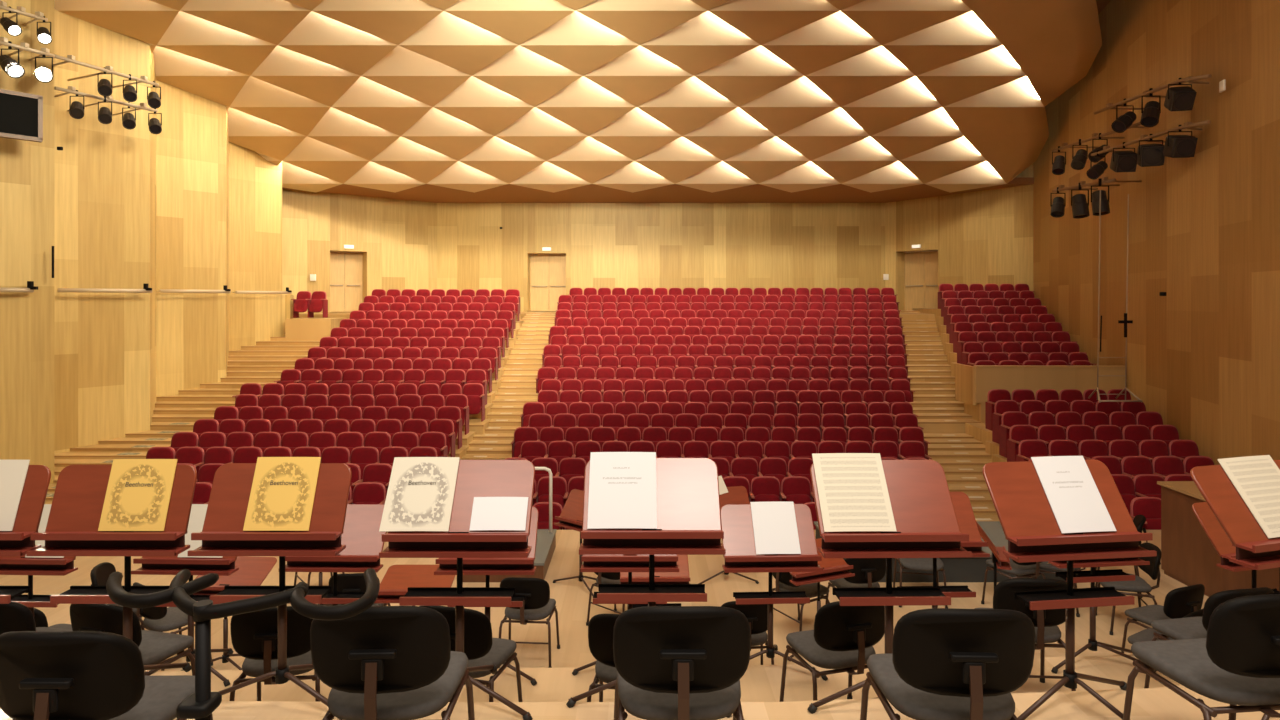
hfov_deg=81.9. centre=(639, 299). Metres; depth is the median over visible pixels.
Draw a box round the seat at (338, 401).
[328,394,350,417]
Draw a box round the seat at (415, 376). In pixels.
[400,369,424,393]
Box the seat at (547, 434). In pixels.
[538,427,563,453]
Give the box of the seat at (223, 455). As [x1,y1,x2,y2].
[194,447,233,471]
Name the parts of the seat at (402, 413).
backrest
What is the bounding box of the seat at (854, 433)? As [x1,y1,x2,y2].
[847,427,874,452]
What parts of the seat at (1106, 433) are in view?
backrest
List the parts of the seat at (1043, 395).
backrest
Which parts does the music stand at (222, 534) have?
leg, post, leg, leg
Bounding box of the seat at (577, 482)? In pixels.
[565,476,583,500]
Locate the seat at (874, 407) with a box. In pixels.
[867,402,894,416]
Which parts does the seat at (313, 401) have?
backrest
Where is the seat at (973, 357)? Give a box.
[966,352,988,365]
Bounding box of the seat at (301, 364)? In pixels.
[293,358,313,373]
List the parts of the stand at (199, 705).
padded rail, post, padded rail, padded rail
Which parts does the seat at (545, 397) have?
backrest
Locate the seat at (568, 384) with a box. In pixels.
[560,379,581,399]
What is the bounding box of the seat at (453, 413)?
[436,406,461,448]
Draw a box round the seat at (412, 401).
[398,394,420,411]
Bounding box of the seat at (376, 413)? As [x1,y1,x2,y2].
[362,406,386,425]
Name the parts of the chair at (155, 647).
backrest, seat, seat frame, leg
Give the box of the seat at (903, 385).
[890,379,914,401]
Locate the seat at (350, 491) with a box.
[348,486,351,501]
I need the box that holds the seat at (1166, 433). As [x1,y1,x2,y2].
[1150,425,1180,450]
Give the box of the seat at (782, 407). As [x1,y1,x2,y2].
[775,402,799,424]
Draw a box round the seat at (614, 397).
[602,390,623,412]
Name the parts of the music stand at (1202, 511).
post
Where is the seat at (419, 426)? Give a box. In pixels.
[402,419,427,438]
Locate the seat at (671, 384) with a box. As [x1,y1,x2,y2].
[664,379,684,400]
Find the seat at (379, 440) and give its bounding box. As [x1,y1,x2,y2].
[362,432,390,457]
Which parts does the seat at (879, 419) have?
backrest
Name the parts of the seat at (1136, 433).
backrest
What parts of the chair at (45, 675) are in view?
backrest, seat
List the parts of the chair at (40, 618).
backrest, seat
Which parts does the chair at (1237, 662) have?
leg, leg, seat, seat frame, leg, backrest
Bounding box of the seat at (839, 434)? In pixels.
[822,427,848,452]
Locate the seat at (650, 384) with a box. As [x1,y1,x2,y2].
[644,379,664,400]
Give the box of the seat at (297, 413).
[288,406,312,431]
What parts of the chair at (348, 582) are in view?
seat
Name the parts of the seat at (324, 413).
backrest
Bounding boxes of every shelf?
[0,586,30,603]
[11,594,57,607]
[50,586,168,603]
[155,595,210,606]
[210,586,331,603]
[321,592,364,603]
[399,587,515,605]
[447,595,524,606]
[593,592,666,603]
[597,584,706,601]
[633,603,680,607]
[733,591,809,603]
[832,587,950,605]
[897,585,975,597]
[1014,587,1134,609]
[1055,569,1134,582]
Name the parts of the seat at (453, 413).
backrest, armrest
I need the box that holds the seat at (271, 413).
[263,406,287,431]
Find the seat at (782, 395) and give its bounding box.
[776,390,799,412]
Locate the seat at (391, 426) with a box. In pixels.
[376,419,401,444]
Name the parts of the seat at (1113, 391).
backrest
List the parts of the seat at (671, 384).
backrest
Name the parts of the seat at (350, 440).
backrest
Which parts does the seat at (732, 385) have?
backrest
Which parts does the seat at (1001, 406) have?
armrest, backrest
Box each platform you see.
[285,318,346,340]
[814,521,1080,581]
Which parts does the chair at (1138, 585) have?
leg, seat, seat frame, leg, backrest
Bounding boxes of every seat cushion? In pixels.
[280,381,296,390]
[294,299,307,311]
[301,381,317,393]
[309,299,322,311]
[321,381,337,393]
[342,381,358,388]
[355,502,377,503]
[356,463,367,478]
[363,381,379,390]
[379,482,387,495]
[383,381,399,393]
[404,381,421,393]
[425,381,441,388]
[433,447,441,456]
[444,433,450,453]
[446,381,462,390]
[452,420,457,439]
[459,407,464,425]
[466,381,483,386]
[466,395,480,413]
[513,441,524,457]
[522,415,530,426]
[523,456,542,461]
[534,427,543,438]
[535,474,552,486]
[537,494,564,507]
[538,522,559,529]
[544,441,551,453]
[550,456,569,471]
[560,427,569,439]
[561,474,581,491]
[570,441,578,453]
[578,456,589,463]
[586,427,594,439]
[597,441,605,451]
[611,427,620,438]
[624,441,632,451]
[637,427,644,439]
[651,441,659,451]
[659,456,678,457]
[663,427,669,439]
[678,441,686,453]
[687,456,705,457]
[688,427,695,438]
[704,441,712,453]
[714,456,733,465]
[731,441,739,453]
[735,474,756,491]
[741,456,760,471]
[753,494,780,501]
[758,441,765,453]
[764,474,785,489]
[768,456,788,471]
[784,494,811,503]
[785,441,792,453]
[793,474,811,491]
[795,456,812,458]
[881,456,898,459]
[901,390,911,401]
[903,456,923,459]
[1016,441,1020,454]
[1120,494,1136,513]
[1143,518,1160,529]
[1145,494,1160,498]
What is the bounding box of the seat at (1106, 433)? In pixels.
[1094,425,1123,453]
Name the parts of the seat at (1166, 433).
backrest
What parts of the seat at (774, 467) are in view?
backrest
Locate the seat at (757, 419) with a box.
[748,413,773,438]
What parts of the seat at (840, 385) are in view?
backrest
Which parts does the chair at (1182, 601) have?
leg, seat frame, seat, backrest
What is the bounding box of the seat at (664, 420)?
[650,413,674,439]
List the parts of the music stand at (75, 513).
post, leg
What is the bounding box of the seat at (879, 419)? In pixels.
[870,413,898,436]
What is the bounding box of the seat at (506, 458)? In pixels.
[505,458,526,459]
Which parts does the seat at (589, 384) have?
backrest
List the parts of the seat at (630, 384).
backrest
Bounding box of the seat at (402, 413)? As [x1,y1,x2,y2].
[387,406,411,428]
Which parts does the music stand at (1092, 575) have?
leg, post, leg, leg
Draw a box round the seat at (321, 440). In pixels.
[307,432,335,453]
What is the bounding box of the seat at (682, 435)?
[668,427,692,453]
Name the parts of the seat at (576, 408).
backrest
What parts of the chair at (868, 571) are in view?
seat, backrest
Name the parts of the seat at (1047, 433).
backrest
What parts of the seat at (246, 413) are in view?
backrest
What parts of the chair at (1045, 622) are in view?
seat, backrest, leg, seat frame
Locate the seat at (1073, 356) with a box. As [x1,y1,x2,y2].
[1068,352,1096,364]
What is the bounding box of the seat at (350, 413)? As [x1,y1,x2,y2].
[337,406,361,431]
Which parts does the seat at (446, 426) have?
backrest, armrest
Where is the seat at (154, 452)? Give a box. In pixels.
[146,447,175,458]
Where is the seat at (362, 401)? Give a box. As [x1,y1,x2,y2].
[352,394,374,417]
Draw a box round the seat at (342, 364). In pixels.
[333,358,353,374]
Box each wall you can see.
[0,0,281,483]
[282,164,1032,313]
[1033,0,1279,464]
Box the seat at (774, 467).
[759,458,789,489]
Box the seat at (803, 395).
[797,390,821,406]
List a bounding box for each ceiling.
[54,0,1043,202]
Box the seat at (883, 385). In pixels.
[869,379,889,397]
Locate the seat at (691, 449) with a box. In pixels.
[682,441,710,457]
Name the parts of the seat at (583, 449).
backrest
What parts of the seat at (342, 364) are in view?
backrest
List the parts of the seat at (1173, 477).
backrest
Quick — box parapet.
[955,363,1124,404]
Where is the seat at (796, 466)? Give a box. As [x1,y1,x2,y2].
[788,458,812,491]
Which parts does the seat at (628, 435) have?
backrest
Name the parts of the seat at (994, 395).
armrest, backrest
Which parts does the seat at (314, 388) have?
backrest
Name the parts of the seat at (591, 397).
backrest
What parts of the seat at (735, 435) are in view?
backrest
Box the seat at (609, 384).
[602,379,622,400]
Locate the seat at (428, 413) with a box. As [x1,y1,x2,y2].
[412,406,435,431]
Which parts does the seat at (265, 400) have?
backrest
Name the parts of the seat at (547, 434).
backrest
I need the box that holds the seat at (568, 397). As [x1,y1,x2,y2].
[558,390,579,412]
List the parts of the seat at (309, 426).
backrest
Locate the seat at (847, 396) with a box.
[841,390,865,412]
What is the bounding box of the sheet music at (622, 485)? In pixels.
[587,452,656,528]
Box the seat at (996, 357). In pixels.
[988,352,1008,364]
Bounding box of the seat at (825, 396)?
[819,390,843,412]
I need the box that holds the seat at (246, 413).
[238,406,262,429]
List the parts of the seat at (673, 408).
backrest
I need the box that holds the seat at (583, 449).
[573,441,600,463]
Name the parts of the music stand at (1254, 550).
leg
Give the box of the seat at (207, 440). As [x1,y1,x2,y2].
[196,432,225,451]
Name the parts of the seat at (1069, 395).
backrest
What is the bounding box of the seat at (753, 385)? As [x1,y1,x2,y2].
[746,379,766,398]
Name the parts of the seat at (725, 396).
backrest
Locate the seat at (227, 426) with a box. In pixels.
[219,419,244,440]
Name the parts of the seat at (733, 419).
backrest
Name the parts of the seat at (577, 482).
backrest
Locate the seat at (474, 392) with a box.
[462,383,484,421]
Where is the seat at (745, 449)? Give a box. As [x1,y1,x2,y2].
[736,441,765,471]
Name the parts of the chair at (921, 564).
leg, leg, seat frame, seat, leg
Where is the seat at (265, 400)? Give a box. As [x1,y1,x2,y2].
[258,394,280,417]
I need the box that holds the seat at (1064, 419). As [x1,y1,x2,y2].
[1055,411,1091,435]
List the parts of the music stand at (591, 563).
leg, post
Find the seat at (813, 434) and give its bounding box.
[796,427,822,453]
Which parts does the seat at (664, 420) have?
backrest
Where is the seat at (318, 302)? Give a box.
[309,291,327,317]
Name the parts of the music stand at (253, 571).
leg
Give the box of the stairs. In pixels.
[45,333,319,503]
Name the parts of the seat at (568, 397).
backrest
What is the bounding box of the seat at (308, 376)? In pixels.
[295,369,321,393]
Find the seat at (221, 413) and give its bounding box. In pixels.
[213,406,238,426]
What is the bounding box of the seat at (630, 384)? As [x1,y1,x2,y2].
[623,379,643,399]
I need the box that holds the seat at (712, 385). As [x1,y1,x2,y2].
[705,379,725,400]
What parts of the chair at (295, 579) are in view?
leg, leg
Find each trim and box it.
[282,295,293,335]
[330,251,365,302]
[528,253,565,310]
[898,250,937,310]
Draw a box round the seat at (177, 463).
[177,463,196,479]
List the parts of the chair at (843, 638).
leg, leg, seat, seat frame, backrest, leg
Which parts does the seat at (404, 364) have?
backrest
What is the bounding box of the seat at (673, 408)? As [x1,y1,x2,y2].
[661,402,682,425]
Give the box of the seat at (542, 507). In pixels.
[533,502,562,529]
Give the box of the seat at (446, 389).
[440,383,461,400]
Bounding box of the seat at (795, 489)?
[781,476,813,503]
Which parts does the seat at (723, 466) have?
backrest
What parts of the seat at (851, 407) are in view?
backrest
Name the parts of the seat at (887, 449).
backrest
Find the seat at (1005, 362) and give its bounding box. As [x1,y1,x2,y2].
[999,360,1018,364]
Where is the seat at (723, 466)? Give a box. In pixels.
[709,458,731,477]
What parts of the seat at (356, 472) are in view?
backrest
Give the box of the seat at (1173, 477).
[1164,474,1192,480]
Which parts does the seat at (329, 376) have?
backrest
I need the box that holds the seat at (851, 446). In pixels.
[845,441,870,452]
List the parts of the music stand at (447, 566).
post, leg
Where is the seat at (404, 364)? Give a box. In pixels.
[392,358,412,373]
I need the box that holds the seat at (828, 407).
[821,402,846,424]
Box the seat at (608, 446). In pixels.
[602,441,627,451]
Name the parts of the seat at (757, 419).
backrest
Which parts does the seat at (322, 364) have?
backrest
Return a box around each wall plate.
[310,274,315,280]
[883,274,888,279]
[1219,79,1225,92]
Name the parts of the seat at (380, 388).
backrest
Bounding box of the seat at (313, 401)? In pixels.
[305,394,327,411]
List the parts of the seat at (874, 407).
backrest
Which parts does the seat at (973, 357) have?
backrest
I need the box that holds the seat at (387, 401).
[375,394,397,415]
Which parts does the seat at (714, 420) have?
backrest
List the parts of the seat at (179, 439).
backrest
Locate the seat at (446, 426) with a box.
[429,419,454,456]
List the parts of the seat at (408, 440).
backrest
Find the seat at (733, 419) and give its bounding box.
[723,413,748,439]
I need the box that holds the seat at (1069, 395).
[1059,389,1082,406]
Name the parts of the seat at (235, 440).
backrest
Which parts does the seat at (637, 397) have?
backrest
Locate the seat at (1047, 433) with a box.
[1037,425,1075,453]
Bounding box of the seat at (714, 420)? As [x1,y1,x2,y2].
[699,413,723,439]
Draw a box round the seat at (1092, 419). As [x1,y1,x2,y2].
[1082,411,1108,432]
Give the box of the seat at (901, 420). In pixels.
[894,413,923,439]
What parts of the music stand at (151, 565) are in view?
post, leg, leg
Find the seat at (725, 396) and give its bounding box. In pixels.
[711,390,733,412]
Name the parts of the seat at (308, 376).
backrest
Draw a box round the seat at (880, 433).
[873,427,901,453]
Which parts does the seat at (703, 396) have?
backrest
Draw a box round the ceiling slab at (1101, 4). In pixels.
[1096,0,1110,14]
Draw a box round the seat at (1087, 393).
[1083,389,1106,404]
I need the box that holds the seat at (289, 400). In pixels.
[282,394,304,414]
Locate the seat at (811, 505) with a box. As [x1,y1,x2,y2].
[805,502,817,529]
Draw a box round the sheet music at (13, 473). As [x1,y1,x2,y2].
[0,460,29,530]
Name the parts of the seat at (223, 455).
armrest, backrest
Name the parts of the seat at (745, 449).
backrest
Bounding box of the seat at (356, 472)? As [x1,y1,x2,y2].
[342,463,361,495]
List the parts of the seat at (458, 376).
backrest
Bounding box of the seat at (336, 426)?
[324,419,349,442]
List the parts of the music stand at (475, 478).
post, leg, leg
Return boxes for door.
[330,252,362,311]
[530,254,565,310]
[905,251,937,310]
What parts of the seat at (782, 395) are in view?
backrest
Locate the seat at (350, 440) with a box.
[335,432,363,455]
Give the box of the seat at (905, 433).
[899,427,930,455]
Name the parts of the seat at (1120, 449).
backrest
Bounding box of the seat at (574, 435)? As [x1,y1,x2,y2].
[564,427,589,453]
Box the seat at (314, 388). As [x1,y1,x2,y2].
[303,383,327,399]
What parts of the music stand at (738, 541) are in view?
leg, post, leg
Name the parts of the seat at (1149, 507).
backrest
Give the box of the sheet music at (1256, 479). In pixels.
[1217,455,1279,538]
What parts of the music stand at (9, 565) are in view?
post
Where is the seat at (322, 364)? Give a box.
[313,358,333,372]
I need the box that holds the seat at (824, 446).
[818,441,843,452]
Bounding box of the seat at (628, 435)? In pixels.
[616,427,641,451]
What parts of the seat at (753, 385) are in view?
backrest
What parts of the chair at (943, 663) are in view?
leg, seat, seat frame, backrest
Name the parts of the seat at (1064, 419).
backrest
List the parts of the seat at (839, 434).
backrest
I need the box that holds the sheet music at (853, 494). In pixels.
[812,453,896,531]
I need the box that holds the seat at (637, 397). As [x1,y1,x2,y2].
[624,390,645,412]
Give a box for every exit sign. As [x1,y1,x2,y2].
[344,245,353,248]
[542,247,550,250]
[912,244,920,247]
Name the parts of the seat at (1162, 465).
backrest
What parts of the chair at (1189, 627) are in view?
leg, seat frame, seat, backrest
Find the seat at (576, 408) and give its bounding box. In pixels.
[569,402,590,424]
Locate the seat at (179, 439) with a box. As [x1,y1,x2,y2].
[168,432,198,451]
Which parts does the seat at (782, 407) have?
backrest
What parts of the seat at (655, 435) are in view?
backrest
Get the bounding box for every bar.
[0,1,47,25]
[0,37,54,60]
[53,55,158,87]
[54,86,157,115]
[1052,122,1143,151]
[1052,177,1141,191]
[1091,120,1210,155]
[1094,74,1211,113]
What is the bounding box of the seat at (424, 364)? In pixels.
[412,358,431,373]
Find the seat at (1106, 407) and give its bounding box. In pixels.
[1095,401,1120,418]
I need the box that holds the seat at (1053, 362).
[1046,360,1066,364]
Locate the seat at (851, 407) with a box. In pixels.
[844,402,870,425]
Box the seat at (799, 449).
[790,441,816,458]
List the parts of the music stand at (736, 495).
leg, leg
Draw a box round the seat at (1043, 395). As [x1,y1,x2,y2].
[1035,389,1058,408]
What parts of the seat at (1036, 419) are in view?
backrest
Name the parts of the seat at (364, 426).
backrest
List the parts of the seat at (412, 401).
backrest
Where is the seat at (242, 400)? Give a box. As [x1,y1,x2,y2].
[235,394,257,417]
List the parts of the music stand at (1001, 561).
post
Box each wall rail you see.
[0,281,37,292]
[57,284,152,292]
[157,285,230,292]
[232,287,291,293]
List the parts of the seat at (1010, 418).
armrest, backrest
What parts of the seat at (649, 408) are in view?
backrest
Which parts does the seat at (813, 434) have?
backrest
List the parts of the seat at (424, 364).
backrest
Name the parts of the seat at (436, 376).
backrest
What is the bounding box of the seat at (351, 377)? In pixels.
[337,369,362,388]
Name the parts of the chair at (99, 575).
backrest, leg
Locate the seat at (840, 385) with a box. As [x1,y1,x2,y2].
[828,379,848,400]
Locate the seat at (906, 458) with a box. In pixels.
[904,458,926,459]
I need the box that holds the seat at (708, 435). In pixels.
[693,427,718,453]
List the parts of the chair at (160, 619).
backrest, seat frame, seat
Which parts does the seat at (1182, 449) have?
backrest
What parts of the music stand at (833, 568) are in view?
post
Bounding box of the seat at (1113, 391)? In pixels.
[1107,389,1130,408]
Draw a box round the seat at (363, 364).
[353,358,372,372]
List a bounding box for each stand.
[0,465,50,719]
[0,554,77,614]
[26,465,196,717]
[106,568,379,719]
[131,555,238,686]
[180,556,276,670]
[188,463,351,719]
[285,504,386,604]
[318,572,331,604]
[375,565,454,602]
[379,460,534,719]
[434,506,538,685]
[553,489,595,597]
[566,458,731,717]
[572,555,678,675]
[620,555,689,607]
[698,486,758,583]
[720,504,827,680]
[787,538,854,660]
[807,460,971,713]
[897,492,989,607]
[976,521,1011,588]
[982,459,1156,719]
[1048,557,1156,673]
[1190,460,1279,719]
[1192,502,1278,592]
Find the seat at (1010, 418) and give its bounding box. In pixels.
[999,411,1036,457]
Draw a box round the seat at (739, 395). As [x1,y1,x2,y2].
[733,390,755,412]
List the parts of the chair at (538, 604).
leg, leg, backrest, seat frame, seat, leg, leg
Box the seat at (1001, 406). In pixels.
[992,400,1027,443]
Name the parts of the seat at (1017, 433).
armrest, backrest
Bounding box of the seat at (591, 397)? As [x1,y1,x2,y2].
[580,390,601,412]
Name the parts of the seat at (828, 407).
backrest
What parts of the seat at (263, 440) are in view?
backrest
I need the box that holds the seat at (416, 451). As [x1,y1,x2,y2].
[409,447,436,456]
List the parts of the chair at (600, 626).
leg, leg, seat frame, backrest, seat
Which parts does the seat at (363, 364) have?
backrest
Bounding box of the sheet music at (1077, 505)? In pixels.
[1031,456,1116,533]
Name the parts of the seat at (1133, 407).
backrest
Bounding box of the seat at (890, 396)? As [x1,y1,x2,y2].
[884,390,906,412]
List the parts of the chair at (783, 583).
backrest, leg, seat frame, leg, seat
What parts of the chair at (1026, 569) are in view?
leg, seat, seat frame, backrest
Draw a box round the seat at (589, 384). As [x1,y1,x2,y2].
[581,379,602,394]
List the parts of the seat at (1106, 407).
backrest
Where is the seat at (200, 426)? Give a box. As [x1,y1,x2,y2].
[193,419,218,437]
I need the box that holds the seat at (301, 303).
[291,291,312,317]
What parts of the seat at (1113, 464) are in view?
backrest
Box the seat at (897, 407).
[890,402,918,421]
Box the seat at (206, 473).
[196,463,223,483]
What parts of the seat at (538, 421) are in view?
backrest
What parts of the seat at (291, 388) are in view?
backrest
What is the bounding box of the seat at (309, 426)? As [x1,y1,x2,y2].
[298,419,322,437]
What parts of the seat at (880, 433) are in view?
backrest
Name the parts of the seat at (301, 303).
armrest, backrest, armrest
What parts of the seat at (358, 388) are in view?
backrest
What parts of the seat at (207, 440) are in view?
backrest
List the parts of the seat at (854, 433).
backrest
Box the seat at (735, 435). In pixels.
[719,427,744,453]
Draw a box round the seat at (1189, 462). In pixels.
[1183,456,1213,473]
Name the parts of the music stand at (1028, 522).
leg, post, leg, leg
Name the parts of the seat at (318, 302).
backrest, armrest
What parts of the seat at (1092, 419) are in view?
backrest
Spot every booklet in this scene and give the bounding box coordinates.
[98,459,177,530]
[243,457,320,530]
[379,457,459,531]
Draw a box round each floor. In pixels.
[0,530,1208,670]
[0,685,1279,719]
[150,653,1180,701]
[298,311,934,459]
[913,308,984,422]
[965,423,1006,461]
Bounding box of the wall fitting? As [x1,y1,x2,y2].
[1159,292,1166,295]
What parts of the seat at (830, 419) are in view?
backrest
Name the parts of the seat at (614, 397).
backrest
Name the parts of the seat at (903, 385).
backrest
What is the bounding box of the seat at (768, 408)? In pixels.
[752,402,774,424]
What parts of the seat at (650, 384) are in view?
backrest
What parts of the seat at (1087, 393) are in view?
backrest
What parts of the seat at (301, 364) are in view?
backrest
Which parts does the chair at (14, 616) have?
backrest, seat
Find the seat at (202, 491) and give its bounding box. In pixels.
[192,482,211,503]
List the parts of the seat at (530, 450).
backrest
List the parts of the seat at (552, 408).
backrest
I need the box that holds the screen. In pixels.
[0,89,42,142]
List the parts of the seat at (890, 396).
backrest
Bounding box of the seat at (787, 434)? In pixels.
[770,427,796,453]
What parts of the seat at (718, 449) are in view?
backrest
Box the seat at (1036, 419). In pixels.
[1028,411,1063,438]
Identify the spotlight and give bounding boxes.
[0,6,21,35]
[0,41,24,77]
[34,55,52,82]
[36,16,51,43]
[69,90,84,118]
[97,67,112,96]
[98,96,111,123]
[122,102,135,129]
[123,74,136,101]
[147,81,160,108]
[148,108,161,133]
[1050,187,1065,217]
[1052,146,1065,174]
[1071,139,1087,169]
[1071,183,1089,218]
[1086,150,1107,179]
[1088,133,1108,162]
[1091,178,1109,215]
[1110,142,1136,171]
[1111,98,1136,132]
[1137,134,1164,166]
[1140,88,1160,126]
[1163,125,1197,157]
[1164,78,1196,110]
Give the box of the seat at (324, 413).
[312,406,336,431]
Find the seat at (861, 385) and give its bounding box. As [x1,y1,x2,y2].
[849,379,868,395]
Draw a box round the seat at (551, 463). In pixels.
[531,458,557,486]
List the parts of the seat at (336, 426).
backrest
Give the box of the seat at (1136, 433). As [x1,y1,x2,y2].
[1122,425,1152,451]
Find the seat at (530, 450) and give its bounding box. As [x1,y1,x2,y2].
[518,441,546,461]
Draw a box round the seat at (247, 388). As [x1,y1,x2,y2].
[232,383,261,398]
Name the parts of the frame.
frame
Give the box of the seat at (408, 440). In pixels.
[390,432,418,456]
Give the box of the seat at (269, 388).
[257,383,283,401]
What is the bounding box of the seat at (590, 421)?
[577,413,600,439]
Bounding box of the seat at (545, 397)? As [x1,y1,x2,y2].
[537,390,558,412]
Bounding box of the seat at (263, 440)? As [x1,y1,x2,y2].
[251,432,280,452]
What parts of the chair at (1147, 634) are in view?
seat, backrest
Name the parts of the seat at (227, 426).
backrest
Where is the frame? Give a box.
[1088,190,1142,402]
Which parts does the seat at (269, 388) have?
backrest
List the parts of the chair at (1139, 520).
backrest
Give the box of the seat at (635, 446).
[629,441,654,451]
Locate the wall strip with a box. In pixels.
[52,246,53,277]
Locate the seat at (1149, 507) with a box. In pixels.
[1130,497,1160,529]
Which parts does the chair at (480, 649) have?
backrest, seat, leg, seat frame, leg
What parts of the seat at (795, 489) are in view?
backrest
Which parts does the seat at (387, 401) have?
backrest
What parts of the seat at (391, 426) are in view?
backrest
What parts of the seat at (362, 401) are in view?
backrest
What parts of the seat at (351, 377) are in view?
backrest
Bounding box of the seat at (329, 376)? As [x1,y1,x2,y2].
[316,369,341,393]
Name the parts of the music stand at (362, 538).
post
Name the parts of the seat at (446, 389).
backrest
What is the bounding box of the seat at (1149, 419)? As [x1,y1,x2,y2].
[1136,411,1162,430]
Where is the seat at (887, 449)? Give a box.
[872,441,903,459]
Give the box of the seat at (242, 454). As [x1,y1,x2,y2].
[231,447,262,462]
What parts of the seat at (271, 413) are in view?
backrest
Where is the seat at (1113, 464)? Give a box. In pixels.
[1092,456,1133,477]
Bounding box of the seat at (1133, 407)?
[1121,402,1145,418]
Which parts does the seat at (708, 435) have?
backrest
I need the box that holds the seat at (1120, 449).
[1108,440,1150,462]
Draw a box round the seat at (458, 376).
[442,369,465,390]
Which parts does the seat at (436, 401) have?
backrest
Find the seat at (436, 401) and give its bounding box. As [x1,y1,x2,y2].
[422,394,444,417]
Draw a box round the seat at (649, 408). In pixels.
[638,402,659,424]
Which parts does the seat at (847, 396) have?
backrest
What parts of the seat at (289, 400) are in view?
backrest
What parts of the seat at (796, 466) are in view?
backrest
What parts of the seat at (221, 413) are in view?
backrest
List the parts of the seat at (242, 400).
backrest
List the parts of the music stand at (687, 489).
leg, post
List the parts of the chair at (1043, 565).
seat frame, seat, leg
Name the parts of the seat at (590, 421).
backrest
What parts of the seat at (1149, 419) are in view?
backrest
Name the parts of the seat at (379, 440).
backrest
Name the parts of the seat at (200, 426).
backrest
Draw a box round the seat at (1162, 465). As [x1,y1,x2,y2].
[1152,456,1189,478]
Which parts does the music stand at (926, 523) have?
leg, post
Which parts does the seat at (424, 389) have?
backrest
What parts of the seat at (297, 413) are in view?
backrest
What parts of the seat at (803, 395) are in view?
backrest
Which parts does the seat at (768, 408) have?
backrest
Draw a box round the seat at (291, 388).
[280,383,305,405]
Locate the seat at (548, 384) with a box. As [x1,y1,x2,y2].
[539,379,561,396]
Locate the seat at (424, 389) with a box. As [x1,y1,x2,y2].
[417,383,439,405]
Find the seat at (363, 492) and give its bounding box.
[348,482,385,503]
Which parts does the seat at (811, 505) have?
backrest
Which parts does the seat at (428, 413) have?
backrest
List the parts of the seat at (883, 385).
backrest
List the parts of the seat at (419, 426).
backrest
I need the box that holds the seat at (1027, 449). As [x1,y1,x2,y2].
[1016,440,1049,461]
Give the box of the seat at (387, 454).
[378,447,407,466]
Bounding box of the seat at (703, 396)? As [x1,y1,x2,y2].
[689,390,710,412]
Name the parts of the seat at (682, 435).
backrest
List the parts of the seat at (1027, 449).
armrest, backrest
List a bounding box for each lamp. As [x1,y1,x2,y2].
[27,281,37,289]
[143,284,151,289]
[223,285,230,290]
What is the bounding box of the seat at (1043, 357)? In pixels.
[1028,352,1048,364]
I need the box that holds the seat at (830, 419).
[821,413,848,432]
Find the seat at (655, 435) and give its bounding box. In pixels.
[642,427,667,451]
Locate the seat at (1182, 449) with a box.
[1168,440,1212,461]
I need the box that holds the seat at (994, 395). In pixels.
[985,389,1018,430]
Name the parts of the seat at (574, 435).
backrest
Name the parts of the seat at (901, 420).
backrest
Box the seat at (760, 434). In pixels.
[745,427,770,453]
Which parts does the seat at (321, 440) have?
backrest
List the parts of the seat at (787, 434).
backrest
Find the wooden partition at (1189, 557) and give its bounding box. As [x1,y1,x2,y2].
[1157,481,1278,596]
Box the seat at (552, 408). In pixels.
[545,402,567,424]
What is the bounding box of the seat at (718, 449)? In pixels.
[709,441,737,465]
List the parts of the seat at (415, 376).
backrest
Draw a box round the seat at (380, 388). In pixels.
[372,383,394,399]
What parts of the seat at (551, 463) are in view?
backrest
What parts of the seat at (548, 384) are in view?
backrest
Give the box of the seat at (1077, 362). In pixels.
[1070,360,1090,364]
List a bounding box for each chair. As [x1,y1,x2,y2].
[0,601,71,634]
[0,631,212,719]
[34,608,71,628]
[70,604,194,675]
[90,562,144,629]
[133,582,212,670]
[229,606,319,701]
[294,572,344,585]
[310,606,474,719]
[329,573,390,605]
[420,606,522,701]
[499,577,559,667]
[586,572,624,625]
[587,614,619,701]
[613,606,750,719]
[721,601,773,664]
[772,572,829,630]
[779,601,884,701]
[825,558,885,604]
[860,608,1035,719]
[893,558,947,607]
[974,578,1075,690]
[981,558,1045,603]
[1034,561,1085,616]
[1095,515,1147,597]
[1096,543,1161,634]
[1121,584,1204,652]
[1123,594,1279,719]
[1127,608,1203,643]
[1144,587,1273,687]
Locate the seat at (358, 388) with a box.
[349,383,372,405]
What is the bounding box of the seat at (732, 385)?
[726,379,745,400]
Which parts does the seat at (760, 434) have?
backrest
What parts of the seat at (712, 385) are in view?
backrest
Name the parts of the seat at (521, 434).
backrest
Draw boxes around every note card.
[469,497,527,530]
[718,476,727,494]
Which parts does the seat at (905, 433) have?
backrest, armrest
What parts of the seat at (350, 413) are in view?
backrest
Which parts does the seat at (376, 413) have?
backrest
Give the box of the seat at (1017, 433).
[1007,425,1046,461]
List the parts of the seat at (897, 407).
backrest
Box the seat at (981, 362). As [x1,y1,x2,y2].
[975,360,994,364]
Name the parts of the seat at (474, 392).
backrest, armrest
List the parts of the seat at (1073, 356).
backrest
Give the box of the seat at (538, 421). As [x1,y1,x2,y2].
[528,413,552,438]
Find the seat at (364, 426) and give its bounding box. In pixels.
[350,419,375,438]
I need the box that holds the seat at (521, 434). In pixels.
[511,427,538,457]
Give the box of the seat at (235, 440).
[224,432,253,452]
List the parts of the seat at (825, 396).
backrest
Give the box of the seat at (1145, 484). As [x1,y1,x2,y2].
[1133,474,1164,498]
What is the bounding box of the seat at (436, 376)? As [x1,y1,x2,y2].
[421,369,444,388]
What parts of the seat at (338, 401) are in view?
backrest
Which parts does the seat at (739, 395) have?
backrest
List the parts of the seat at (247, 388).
backrest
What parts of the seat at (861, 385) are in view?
backrest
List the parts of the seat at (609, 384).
backrest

